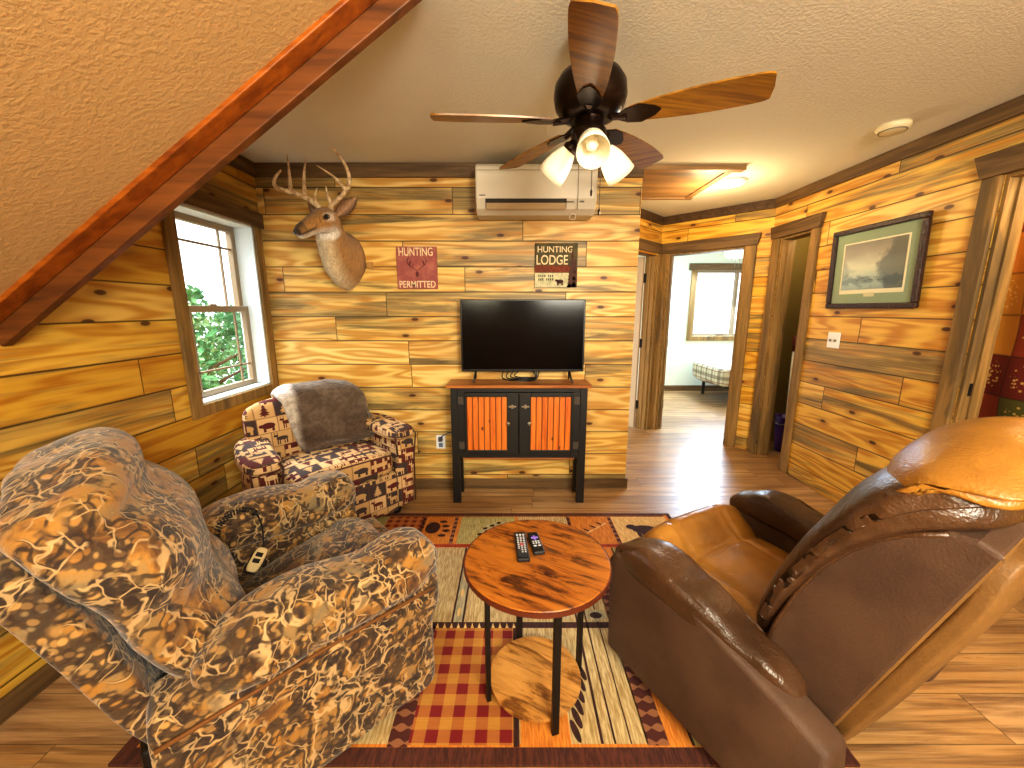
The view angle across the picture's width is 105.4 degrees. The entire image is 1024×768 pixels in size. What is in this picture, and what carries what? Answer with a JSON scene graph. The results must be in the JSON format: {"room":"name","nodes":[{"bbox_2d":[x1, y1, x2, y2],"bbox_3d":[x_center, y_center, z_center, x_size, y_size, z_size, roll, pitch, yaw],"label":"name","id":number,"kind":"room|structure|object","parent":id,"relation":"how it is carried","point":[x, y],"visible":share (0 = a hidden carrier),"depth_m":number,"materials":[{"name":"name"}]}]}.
{"room":"living room","nodes":[
{"label":"living room","id":0,"kind":"room"},
{"bbox_2d":[0,164,271,697],"bbox_3d":[-1.910,0.141,0.434,0.160,2.460,5.200,0,11,0],"label":"wall","id":1,"kind":"structure","parent":0,"point":[109,356],"depth_m":1.82,"materials":[{"name":"brown wood"}]},
{"bbox_2d":[0,663,61,724],"bbox_3d":[-1.820,1.306,0.658,0.018,0.084,5.200,0,11,0],"label":"baseboard","id":2,"kind":"structure","parent":1,"relation":"attached to","point":[28,689],"depth_m":1.46,"materials":[{"name":"brown wood"}]},
{"bbox_2d":[0,0,421,345],"bbox_3d":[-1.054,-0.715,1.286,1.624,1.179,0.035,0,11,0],"label":"trim","id":3,"kind":"structure","parent":1,"relation":"attached to","point":[381,15],"depth_m":1.27,"materials":[{"name":"brown wood"}]},
{"bbox_2d":[160,190,278,419],"bbox_3d":[-1.894,-0.505,2.505,0.192,1.295,0.880,0,11,0],"label":"window","id":4,"kind":"structure","parent":1,"relation":"in","point":[242,226],"depth_m":2.65,"materials":[{"name":"white paint"}]},
{"bbox_2d":[229,155,256,177],"bbox_3d":[-1.818,-1.361,1.984,0.022,0.094,1.590,0,11,0],"label":"crown molding","id":5,"kind":"structure","parent":1,"relation":"attached to","point":[245,165],"depth_m":2.63,"materials":[{"name":"brown wood"}]},
{"bbox_2d":[0,0,339,294],"bbox_3d":[-1.138,-0.384,-0.492,1.684,1.279,3.578,0,11,0],"label":"ceiling","id":6,"kind":"structure","parent":0,"point":[93,93],"depth_m":1.00,"materials":[{"name":"beige paint"}]},
{"bbox_2d":[255,178,642,477],"bbox_3d":[-0.530,-0.362,3.046,2.920,2.460,0.120,0,11,0],"label":"wall","id":7,"kind":"structure","parent":0,"point":[401,348],"depth_m":2.93,"materials":[{"name":"brown wood"}]},
{"bbox_2d":[272,146,373,291],"bbox_3d":[-1.203,-1.062,2.595,0.384,0.861,0.571,3,11,14],"label":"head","id":8,"kind":"object","parent":7,"relation":"attached to","point":[342,255],"visible":1,"depth_m":2.53,"materials":[{"name":"fur"},{"name":"antler bone"}]},
{"bbox_2d":[396,247,437,288],"bbox_3d":[-0.700,-0.856,2.876,0.297,0.300,0.026,0,11,0],"label":"sign","id":9,"kind":"object","parent":7,"relation":"attached to","point":[417,268],"visible":1,"depth_m":2.87,"materials":[{"name":"red paint"}]},
{"bbox_2d":[436,432,450,448],"bbox_3d":[-0.490,0.446,3.112,0.239,0.164,0.054,0,11,0],"label":"wall outlet","id":10,"kind":"object","parent":7,"relation":"attached to","point":[440,439],"visible":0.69,"depth_m":3.14,"materials":[{"name":"white plastic"}]},
{"bbox_2d":[254,163,643,177],"bbox_3d":[-0.450,-1.509,2.753,2.760,0.094,0.022,0,11,0],"label":"crown molding","id":11,"kind":"structure","parent":7,"relation":"attached to","point":[262,170],"depth_m":2.74,"materials":[{"name":"brown wood"}]},
{"bbox_2d":[413,478,627,488],"bbox_3d":[-0.443,0.817,3.202,2.775,0.084,0.018,0,11,0],"label":"baseboard","id":12,"kind":"structure","parent":7,"relation":"attached to","point":[421,483],"depth_m":3.19,"materials":[{"name":"brown wood"}]},
{"bbox_2d":[475,164,597,219],"bbox_3d":[0.160,-1.289,2.661,0.800,0.343,0.238,0,11,0],"label":"air conditioner","id":13,"kind":"object","parent":7,"relation":"attached to","point":[524,192],"visible":0.94,"depth_m":2.56,"materials":[{"name":"beige plastic"}]},
{"bbox_2d":[485,198,566,203],"bbox_3d":[0.092,-1.193,2.580,0.535,0.058,0.034,0,11,0],"label":"vent","id":14,"kind":"object","parent":13,"relation":"attached to","point":[487,200],"depth_m":2.57,"materials":[{"name":"black plastic"}]},
{"bbox_2d":[535,243,577,286],"bbox_3d":[0.325,-0.874,2.874,0.312,0.312,0.023,0,11,0],"label":"sign","id":15,"kind":"object","parent":7,"relation":"attached to","point":[555,263],"visible":1,"depth_m":2.87,"materials":[{"name":"beige paint"}]},
{"bbox_2d":[0,391,1023,767],"bbox_3d":[1.600,1.020,2.640,11.200,0.100,10.000,0,11,0],"label":"floor","id":16,"kind":"structure","parent":0,"point":[971,714],"depth_m":1.54,"materials":[{"name":"wood"}]},
{"bbox_2d":[234,392,415,519],"bbox_3d":[-1.239,0.518,2.632,0.638,0.889,1.041,10,15,43],"label":"patterned armchair","id":17,"kind":"object","parent":16,"relation":"on","point":[380,465],"visible":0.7,"depth_m":2.53,"materials":[{"name":"fabric"}]},
{"bbox_2d":[269,379,373,451],"bbox_3d":[-1.318,0.203,2.756,0.639,0.452,0.339,-10,15,-42],"label":"fur throw","id":18,"kind":"object","parent":17,"relation":"on","point":[328,412],"visible":0.92,"depth_m":2.69,"materials":[{"name":"brown fur"}]},
{"bbox_2d":[277,440,392,485],"bbox_3d":[-1.181,0.543,2.580,0.475,0.191,0.684,10,15,43],"label":"seat cushion","id":19,"kind":"object","parent":17,"relation":"on","point":[366,462],"depth_m":2.51,"materials":[{"name":"fabric"}]},
{"bbox_2d":[108,513,859,766],"bbox_3d":[-0.090,1.079,2.025,2.420,0.013,1.570,0,11,0],"label":"area rug","id":20,"kind":"object","parent":16,"relation":"on","point":[615,720],"visible":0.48,"depth_m":1.44,"materials":[{"name":"multicoloured fabric"}]},
{"bbox_2d":[0,429,438,767],"bbox_3d":[-0.922,0.624,1.410,1.082,1.063,0.963,-10,15,-43],"label":"recliner","id":21,"kind":"object","parent":20,"relation":"on","point":[276,625],"visible":1,"depth_m":1.04,"materials":[{"name":"fabric"}]},
{"bbox_2d":[463,520,611,735],"bbox_3d":[0.090,0.899,1.466,0.529,0.550,0.529,6,12,27],"label":"side table","id":22,"kind":"object","parent":20,"relation":"on","point":[534,679],"visible":0.94,"depth_m":1.40,"materials":[{"name":"brown wood"}]},
{"bbox_2d":[514,532,529,561],"bbox_3d":[0.036,0.609,1.466,0.045,0.018,0.170,-1,11,-4],"label":"remote control","id":23,"kind":"object","parent":22,"relation":"on","point":[522,551],"visible":1,"depth_m":1.45,"materials":[{"name":"black plastic"}]},
{"bbox_2d":[527,532,544,554],"bbox_3d":[0.090,0.606,1.486,0.042,0.018,0.130,-2,11,-9],"label":"remote control","id":24,"kind":"object","parent":22,"relation":"on","point":[533,537],"visible":1,"depth_m":1.47,"materials":[{"name":"black plastic"}]},
{"bbox_2d":[491,636,580,722],"bbox_3d":[0.090,1.126,1.510,0.350,0.018,0.350,6,12,27],"label":"shelf","id":25,"kind":"object","parent":22,"relation":"attached to","point":[521,671],"depth_m":1.48,"materials":[{"name":"brown wood"}]},
{"bbox_2d":[608,416,1023,767],"bbox_3d":[0.996,0.597,1.378,0.932,1.177,1.027,-6,12,-28],"label":"leather recliner","id":26,"kind":"object","parent":20,"relation":"on","point":[776,630],"visible":1,"depth_m":1.04,"materials":[{"name":"brown leather"}]},
{"bbox_2d":[756,469,1023,632],"bbox_3d":[1.107,0.480,1.144,0.658,0.733,0.483,-6,12,-28],"label":"backrest cushion","id":27,"kind":"object","parent":26,"relation":"on","point":[904,550],"depth_m":0.89,"materials":[{"name":"brown leather"}]},
{"bbox_2d":[882,416,1023,512],"bbox_3d":[1.170,0.175,0.967,0.635,0.193,0.290,-6,12,-28],"label":"headrest cover","id":28,"kind":"object","parent":26,"relation":"on","point":[977,465],"depth_m":0.84,"materials":[{"name":"brown leather"}]},
{"bbox_2d":[446,379,591,502],"bbox_3d":[0.050,0.437,2.981,1.050,0.915,0.280,0,11,0],"label":"media cabinet","id":29,"kind":"object","parent":16,"relation":"on","point":[492,419],"visible":1,"depth_m":2.85,"materials":[{"name":"black paint"}]},
{"bbox_2d":[460,299,585,382],"bbox_3d":[0.078,-0.314,2.855,0.902,0.598,0.184,0,11,0],"label":"television","id":30,"kind":"object","parent":29,"relation":"on","point":[533,335],"visible":1,"depth_m":2.83,"materials":[{"name":"black plastic"}]},
{"bbox_2d":[692,359,731,393],"bbox_3d":[4.110,-0.047,6.335,2.020,0.600,1.140,0,11,0],"label":"bed","id":31,"kind":"object","parent":16,"relation":"on","point":[717,372],"visible":0.29,"depth_m":6.16,"materials":[{"name":"white fabric"}]},
{"bbox_2d":[774,413,785,451],"bbox_3d":[2.818,0.513,4.029,0.205,0.370,0.246,0,11,0],"label":"bucket","id":32,"kind":"object","parent":16,"relation":"on","point":[779,420],"visible":0.52,"depth_m":4.01,"materials":[{"name":"purple plastic"}]},
{"bbox_2d":[785,336,796,417],"bbox_3d":[2.819,0.091,3.980,0.087,1.148,0.165,2,11,9],"label":"mop","id":33,"kind":"object","parent":32,"relation":"in","point":[794,337],"visible":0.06,"depth_m":3.95,"materials":[{"name":"white plastic"}]},
{"bbox_2d":[978,223,1023,418],"bbox_3d":[3.197,-0.025,1.981,0.116,2.200,1.740,0,11,-1],"label":"curtain","id":34,"kind":"object","parent":16,"relation":"on","point":[1003,395],"visible":0.35,"depth_m":2.50,"materials":[{"name":"red fabric"}]},
{"bbox_2d":[240,0,1023,216],"bbox_3d":[2.625,-1.513,2.255,9.150,0.100,9.400,0,11,0],"label":"ceiling","id":35,"kind":"structure","parent":0,"point":[846,69],"depth_m":1.75,"materials":[{"name":"paint"}]},
{"bbox_2d":[430,0,776,214],"bbox_3d":[0.279,-0.982,1.474,1.173,0.647,1.136,0,11,0],"label":"ceiling fan","id":36,"kind":"object","parent":35,"relation":"hanging from","point":[591,92],"visible":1,"depth_m":1.39,"materials":[{"name":"brown wood"}]},
{"bbox_2d":[642,165,746,199],"bbox_3d":[1.310,-1.624,3.183,0.740,0.030,0.805,0,11,0],"label":"attic hatch","id":37,"kind":"object","parent":35,"relation":"attached to","point":[660,182],"visible":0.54,"depth_m":3.03,"materials":[{"name":"brown wood"}]},
{"bbox_2d":[715,177,746,187],"bbox_3d":[1.760,-1.613,3.142,0.224,0.036,0.224,0,11,0],"label":"recessed light","id":38,"kind":"object","parent":35,"relation":"in","point":[731,182],"visible":0.98,"depth_m":3.09,"materials":[{"name":"white plastic"}]},
{"bbox_2d":[717,180,743,187],"bbox_3d":[1.760,-1.603,3.144,0.190,0.016,0.190,0,11,0],"label":"diffuser","id":39,"kind":"object","parent":38,"relation":"attached to","point":[721,183],"depth_m":3.11,"materials":[{"name":"beige plastic"}]},
{"bbox_2d":[724,250,743,266],"bbox_3d":[3.184,-1.873,5.506,1.008,0.419,0.980,0,11,0],"label":"ceiling fan","id":40,"kind":"object","parent":35,"relation":"hanging from","point":[735,255],"visible":0.36,"depth_m":5.52,"materials":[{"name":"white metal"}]},
{"bbox_2d":[874,118,912,136],"bbox_3d":[2.130,-1.425,2.180,0.156,0.042,0.156,0,11,0],"label":"smoke detector","id":41,"kind":"object","parent":35,"relation":"attached to","point":[891,128],"visible":1,"depth_m":2.15,"materials":[{"name":"beige plastic"}]},
{"bbox_2d":[636,255,645,399],"bbox_3d":[1.960,-0.917,5.933,0.080,2.460,1.799,0,11,0],"label":"wall","id":42,"kind":"structure","parent":0,"point":[638,255],"depth_m":5.83,"materials":[{"name":"white paint"}]},
{"bbox_2d":[639,218,662,424],"bbox_3d":[1.273,-0.599,4.281,0.120,2.460,1.089,11,15,44],"label":"wall","id":43,"kind":"structure","parent":0,"point":[649,230],"depth_m":4.25,"materials":[{"name":"brown wood"}]},
{"bbox_2d":[628,238,662,429],"bbox_3d":[1.097,-0.508,4.570,0.968,2.169,0.815,-11,15,-44],"label":"door","id":44,"kind":"structure","parent":43,"relation":"in","point":[648,278],"depth_m":4.59,"materials":[{"name":"brown wood"}]},
{"bbox_2d":[638,250,657,255],"bbox_3d":[1.321,-1.425,4.073,0.015,0.080,1.089,11,15,44],"label":"trim","id":45,"kind":"structure","parent":43,"relation":"attached to","point":[642,251],"depth_m":4.22,"materials":[{"name":"brown wood"}]},
{"bbox_2d":[640,209,663,224],"bbox_3d":[1.323,-1.755,4.007,0.022,0.084,1.089,11,15,44],"label":"crown molding","id":46,"kind":"structure","parent":43,"relation":"attached to","point":[645,214],"depth_m":4.16,"materials":[{"name":"brown wood"}]},
{"bbox_2d":[664,252,742,384],"bbox_3d":[3.900,-1.098,6.876,5.400,2.460,0.120,0,11,0],"label":"wall","id":47,"kind":"structure","parent":0,"point":[681,353],"depth_m":6.88,"materials":[{"name":"white paint"}]},
{"bbox_2d":[664,385,728,390],"bbox_3d":[4.255,0.073,7.029,4.490,0.099,0.020,0,11,0],"label":"baseboard","id":48,"kind":"structure","parent":47,"relation":"attached to","point":[666,387],"depth_m":7.02,"materials":[{"name":"brown wood"}]},
{"bbox_2d":[686,263,741,340],"bbox_3d":[3.635,-1.411,6.779,1.230,1.310,0.114,0,11,0],"label":"window","id":49,"kind":"structure","parent":47,"relation":"in","point":[696,268],"depth_m":6.74,"materials":[{"name":"brown"}]},
{"bbox_2d":[655,208,775,448],"bbox_3d":[2.127,-0.599,4.281,1.089,2.460,0.120,11,15,44],"label":"wall","id":50,"kind":"structure","parent":0,"point":[762,221],"depth_m":3.94,"materials":[{"name":"brown wood"}]},
{"bbox_2d":[650,232,761,446],"bbox_3d":[2.076,-0.463,4.335,1.018,2.169,0.155,11,15,44],"label":"door","id":51,"kind":"structure","parent":50,"relation":"in","point":[750,242],"depth_m":4.13,"materials":[{"name":"brown wood"}]},
{"bbox_2d":[664,198,775,224],"bbox_3d":[2.076,-1.755,4.007,1.089,0.084,0.022,11,15,44],"label":"crown molding","id":52,"kind":"structure","parent":50,"relation":"attached to","point":[765,204],"depth_m":3.94,"materials":[{"name":"brown wood"}]},
{"bbox_2d":[770,236,809,440],"bbox_3d":[2.925,-0.476,3.641,0.650,2.460,1.090,0,11,0],"label":"wall","id":53,"kind":"structure","parent":0,"point":[802,245],"depth_m":4.10,"materials":[{"name":"brown paint"}]},
{"bbox_2d":[755,114,1023,496],"bbox_3d":[2.530,0.057,0.871,0.120,2.460,6.090,0,11,0],"label":"wall","id":54,"kind":"structure","parent":0,"point":[859,402],"depth_m":2.59,"materials":[{"name":"brown wood"}]},
{"bbox_2d":[747,212,826,472],"bbox_3d":[2.513,-0.331,3.572,0.155,2.199,0.628,0,11,0],"label":"door","id":55,"kind":"structure","parent":54,"relation":"in","point":[814,223],"depth_m":3.63,"materials":[{"name":"brown wood"}]},
{"bbox_2d":[788,467,842,503],"bbox_3d":[2.462,0.872,2.958,0.014,0.069,1.040,0,11,0],"label":"baseboard","id":56,"kind":"structure","parent":54,"relation":"attached to","point":[815,486],"depth_m":3.16,"materials":[{"name":"brown wood"}]},
{"bbox_2d":[826,332,840,348],"bbox_3d":[2.460,-0.336,2.990,0.018,0.120,0.116,0,11,0],"label":"light switch","id":57,"kind":"object","parent":54,"relation":"attached to","point":[833,341],"visible":1,"depth_m":2.99,"materials":[{"name":"white plastic"}]},
{"bbox_2d":[825,210,933,307],"bbox_3d":[2.445,-0.799,2.652,0.051,0.560,0.690,0,11,0],"label":"framed picture","id":58,"kind":"object","parent":54,"relation":"attached to","point":[880,264],"visible":1,"depth_m":2.58,"materials":[{"name":"green"}]},
{"bbox_2d":[839,232,911,294],"bbox_3d":[2.446,-0.799,2.652,0.014,0.356,0.490,0,11,0],"label":"print","id":59,"kind":"object","parent":58,"relation":"attached to","point":[878,264],"depth_m":2.61,"materials":[{"name":"beige paper"}]},
{"bbox_2d":[775,94,1023,207],"bbox_3d":[2.458,-1.109,0.647,0.022,0.084,6.090,0,11,0],"label":"crown molding","id":60,"kind":"structure","parent":54,"relation":"attached to","point":[1012,108],"depth_m":2.35,"materials":[{"name":"brown wood"}]},
{"bbox_2d":[929,142,1023,431],"bbox_3d":[2.513,0.017,1.681,0.155,2.229,1.192,0,11,0],"label":"door frame","id":61,"kind":"structure","parent":54,"relation":"in","point":[992,168],"depth_m":2.05,"materials":[{"name":"brown wood"}]},
{"label":"outside","id":62,"kind":"structure","parent":0,"visible":0},
{"bbox_3d":[-9.300,3.278,5.722,13.400,0.100,22.000,0,11,0],"label":"ground","id":63,"kind":"structure","parent":62,"visible":0},
{"bbox_2d":[185,284,246,390],"bbox_3d":[-4.602,0.902,5.639,1.839,4.610,1.771,0,11,0],"label":"leafy tree","id":64,"kind":"object","parent":63,"relation":"on","point":[205,359],"visible":0.07,"depth_m":5.47,"materials":[{"name":"green plant"}]},
{"bbox_2d":[202,304,247,383],"bbox_3d":[-5.373,0.570,8.045,2.142,4.353,2.116,-5,12,-25],"label":"leafy tree","id":65,"kind":"object","parent":63,"relation":"on","point":[228,350],"visible":0.16,"depth_m":7.38,"materials":[{"name":"green plant"}]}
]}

